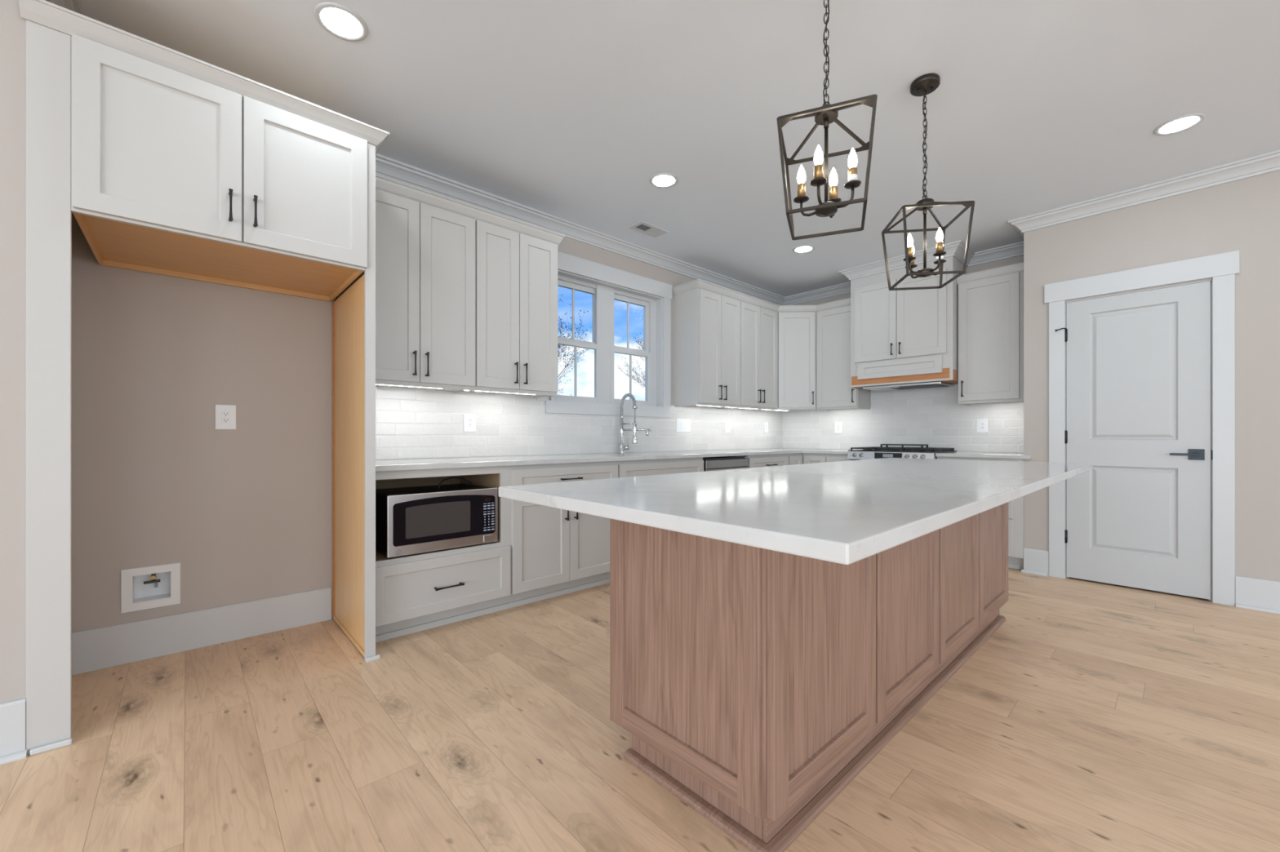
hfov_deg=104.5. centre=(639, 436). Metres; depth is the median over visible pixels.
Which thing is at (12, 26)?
wall
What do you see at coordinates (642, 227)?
ceiling vent
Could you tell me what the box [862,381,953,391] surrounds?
range hood
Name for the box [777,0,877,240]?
pendant light
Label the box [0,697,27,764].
baseboard
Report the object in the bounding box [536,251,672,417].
window
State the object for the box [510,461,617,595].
base cabinet
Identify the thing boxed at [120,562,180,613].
box
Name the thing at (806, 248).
recessed light
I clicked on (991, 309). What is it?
upper cabinet
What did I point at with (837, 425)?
receptacle
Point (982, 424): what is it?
receptacle
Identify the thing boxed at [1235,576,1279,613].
baseboard
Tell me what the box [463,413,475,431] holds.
outlet
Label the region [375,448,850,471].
countertop
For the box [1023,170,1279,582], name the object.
wall
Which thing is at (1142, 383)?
door
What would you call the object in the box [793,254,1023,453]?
wall
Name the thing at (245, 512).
wall
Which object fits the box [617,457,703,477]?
base cabinet
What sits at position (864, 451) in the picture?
cooktop
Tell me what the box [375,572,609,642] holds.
toe kick
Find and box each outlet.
[214,404,235,429]
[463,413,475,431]
[724,420,730,432]
[764,422,768,432]
[835,422,842,433]
[977,418,988,432]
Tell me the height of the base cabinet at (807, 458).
0.778 m
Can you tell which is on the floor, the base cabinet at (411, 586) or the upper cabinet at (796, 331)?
the base cabinet at (411, 586)
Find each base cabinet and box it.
[375,466,510,626]
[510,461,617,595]
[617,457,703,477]
[736,453,788,468]
[787,453,802,465]
[802,453,848,464]
[937,457,1023,569]
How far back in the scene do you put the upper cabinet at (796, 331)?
5.46 m
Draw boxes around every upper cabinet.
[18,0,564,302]
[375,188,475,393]
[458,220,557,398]
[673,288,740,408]
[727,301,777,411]
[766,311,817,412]
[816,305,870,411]
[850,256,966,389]
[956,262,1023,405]
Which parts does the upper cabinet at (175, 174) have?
door, pull, pull, door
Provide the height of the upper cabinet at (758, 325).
1.084 m
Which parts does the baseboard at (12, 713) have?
shoe molding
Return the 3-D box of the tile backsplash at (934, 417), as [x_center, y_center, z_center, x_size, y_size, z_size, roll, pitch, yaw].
[2.597,-0.173,5.197,0.008,0.660,2.494,0,0,-42]
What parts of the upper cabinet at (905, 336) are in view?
door, panel, door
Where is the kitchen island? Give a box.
[609,502,1008,851]
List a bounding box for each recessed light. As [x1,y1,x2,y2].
[313,2,368,41]
[648,173,678,188]
[792,244,814,253]
[1153,113,1205,135]
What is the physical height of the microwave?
0.387 m
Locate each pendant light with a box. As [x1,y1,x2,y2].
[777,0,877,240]
[881,73,974,290]
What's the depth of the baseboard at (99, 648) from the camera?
2.46 m
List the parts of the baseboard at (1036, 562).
shoe molding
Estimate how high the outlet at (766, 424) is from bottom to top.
0.128 m
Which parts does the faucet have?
holder arm, pot filler spout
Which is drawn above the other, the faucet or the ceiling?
the ceiling
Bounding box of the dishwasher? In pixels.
[702,456,748,471]
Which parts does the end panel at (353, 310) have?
panel, panel, shoe molding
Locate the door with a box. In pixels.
[1044,250,1239,606]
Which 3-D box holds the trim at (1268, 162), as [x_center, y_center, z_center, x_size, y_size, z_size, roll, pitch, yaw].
[0.456,-1.645,-1.663,12.428,0.094,9.730,0,0,-42]
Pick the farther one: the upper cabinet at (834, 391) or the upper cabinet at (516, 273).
the upper cabinet at (834, 391)
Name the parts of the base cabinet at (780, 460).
drawer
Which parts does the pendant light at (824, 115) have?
bulb, arm, bulb, arm, stem, cord, chain, cage frame, bulb, arm, bulb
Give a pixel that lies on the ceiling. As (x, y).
(568, 110)
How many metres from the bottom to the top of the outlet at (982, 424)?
0.128 m
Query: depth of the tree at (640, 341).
16.95 m
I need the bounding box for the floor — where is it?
[0,568,1279,851]
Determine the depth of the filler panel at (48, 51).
1.67 m
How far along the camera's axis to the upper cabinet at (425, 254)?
2.90 m
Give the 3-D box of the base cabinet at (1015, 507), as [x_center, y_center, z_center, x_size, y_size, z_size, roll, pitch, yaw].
[2.992,0.615,4.277,0.663,0.883,0.604,0,0,-42]
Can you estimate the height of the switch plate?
0.131 m
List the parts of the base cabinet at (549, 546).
door, drawer, pull, pull, door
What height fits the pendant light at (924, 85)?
0.954 m
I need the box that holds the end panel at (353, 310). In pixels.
[332,142,380,662]
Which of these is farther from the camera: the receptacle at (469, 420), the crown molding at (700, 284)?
the crown molding at (700, 284)
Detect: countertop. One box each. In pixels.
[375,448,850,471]
[498,457,1092,564]
[935,451,1031,458]
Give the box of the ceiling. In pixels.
[78,0,1279,297]
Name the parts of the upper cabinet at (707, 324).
door, pull, pull, door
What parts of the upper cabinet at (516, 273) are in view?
door, pull, pull, door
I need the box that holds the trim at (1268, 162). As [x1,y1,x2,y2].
[44,0,1279,305]
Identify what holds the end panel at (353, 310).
on the floor
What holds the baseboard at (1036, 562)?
attached to the wall at (1242, 215)
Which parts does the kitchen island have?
panel, shoe molding, panel, panel, panel, panel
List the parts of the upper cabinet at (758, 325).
door, door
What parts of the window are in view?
casing, sash, sash, frame, casing, head casing, sash, sash, casing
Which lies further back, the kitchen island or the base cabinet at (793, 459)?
the base cabinet at (793, 459)
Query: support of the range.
on the floor
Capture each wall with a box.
[0,0,49,703]
[71,212,774,632]
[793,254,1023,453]
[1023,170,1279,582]
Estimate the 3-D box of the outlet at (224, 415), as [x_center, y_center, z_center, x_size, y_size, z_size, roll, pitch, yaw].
[-2.135,-0.100,2.554,0.084,0.128,0.009,0,0,-42]
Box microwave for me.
[375,477,497,558]
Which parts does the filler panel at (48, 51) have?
shoe molding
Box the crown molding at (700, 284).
[672,279,850,312]
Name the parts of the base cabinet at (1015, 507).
drawer, drawer, toe kick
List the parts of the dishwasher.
door, control panel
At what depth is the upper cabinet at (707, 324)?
4.74 m
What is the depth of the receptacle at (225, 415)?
2.55 m
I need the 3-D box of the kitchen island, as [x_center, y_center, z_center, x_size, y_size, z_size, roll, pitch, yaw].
[0.998,0.615,2.283,2.464,0.884,0.670,0,0,-42]
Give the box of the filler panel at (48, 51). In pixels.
[26,20,72,755]
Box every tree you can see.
[556,294,591,395]
[613,333,644,387]
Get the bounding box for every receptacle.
[221,410,230,423]
[467,417,472,427]
[836,424,839,431]
[980,422,984,429]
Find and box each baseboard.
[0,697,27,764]
[71,586,331,675]
[1021,547,1048,576]
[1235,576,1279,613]
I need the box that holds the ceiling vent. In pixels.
[628,221,667,237]
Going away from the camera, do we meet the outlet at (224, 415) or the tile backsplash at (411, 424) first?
the outlet at (224, 415)
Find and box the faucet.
[618,393,652,453]
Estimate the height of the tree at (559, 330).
4.642 m
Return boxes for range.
[847,444,956,460]
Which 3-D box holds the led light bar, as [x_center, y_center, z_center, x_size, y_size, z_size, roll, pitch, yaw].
[-1.397,-0.301,2.921,0.480,0.007,0.040,0,0,-42]
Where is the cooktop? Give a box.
[848,448,956,453]
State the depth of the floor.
1.68 m
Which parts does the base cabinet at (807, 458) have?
drawer, door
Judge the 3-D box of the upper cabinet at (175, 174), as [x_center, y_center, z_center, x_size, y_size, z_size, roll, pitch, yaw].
[-1.390,-1.112,2.701,2.403,0.664,0.796,0,0,-42]
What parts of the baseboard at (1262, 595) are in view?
shoe molding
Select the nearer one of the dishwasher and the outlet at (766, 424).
the dishwasher
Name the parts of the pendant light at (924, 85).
bulb, arm, stem, cord, chain, cage frame, arm, arm, bulb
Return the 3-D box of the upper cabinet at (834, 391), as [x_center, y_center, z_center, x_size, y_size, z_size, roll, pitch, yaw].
[2.192,-0.836,5.378,0.360,1.084,0.458,0,0,-42]
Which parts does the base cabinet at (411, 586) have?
drawer, pull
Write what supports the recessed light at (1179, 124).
in the ceiling
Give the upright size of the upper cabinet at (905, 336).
1.142 m
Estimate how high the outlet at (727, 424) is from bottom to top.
0.128 m
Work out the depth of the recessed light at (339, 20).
2.02 m
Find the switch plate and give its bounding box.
[675,418,690,432]
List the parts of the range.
control panel, knob, knob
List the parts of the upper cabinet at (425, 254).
door, pull, pull, door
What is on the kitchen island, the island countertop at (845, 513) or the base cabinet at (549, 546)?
the island countertop at (845, 513)
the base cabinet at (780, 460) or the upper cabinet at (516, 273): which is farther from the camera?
the base cabinet at (780, 460)
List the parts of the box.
valve handle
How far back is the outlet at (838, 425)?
5.57 m
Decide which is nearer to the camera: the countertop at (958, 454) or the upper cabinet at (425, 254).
the upper cabinet at (425, 254)
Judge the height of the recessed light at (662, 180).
0.005 m
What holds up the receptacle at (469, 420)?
attached to the outlet at (469, 420)
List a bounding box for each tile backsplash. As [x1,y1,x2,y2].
[375,386,782,460]
[782,384,1023,453]

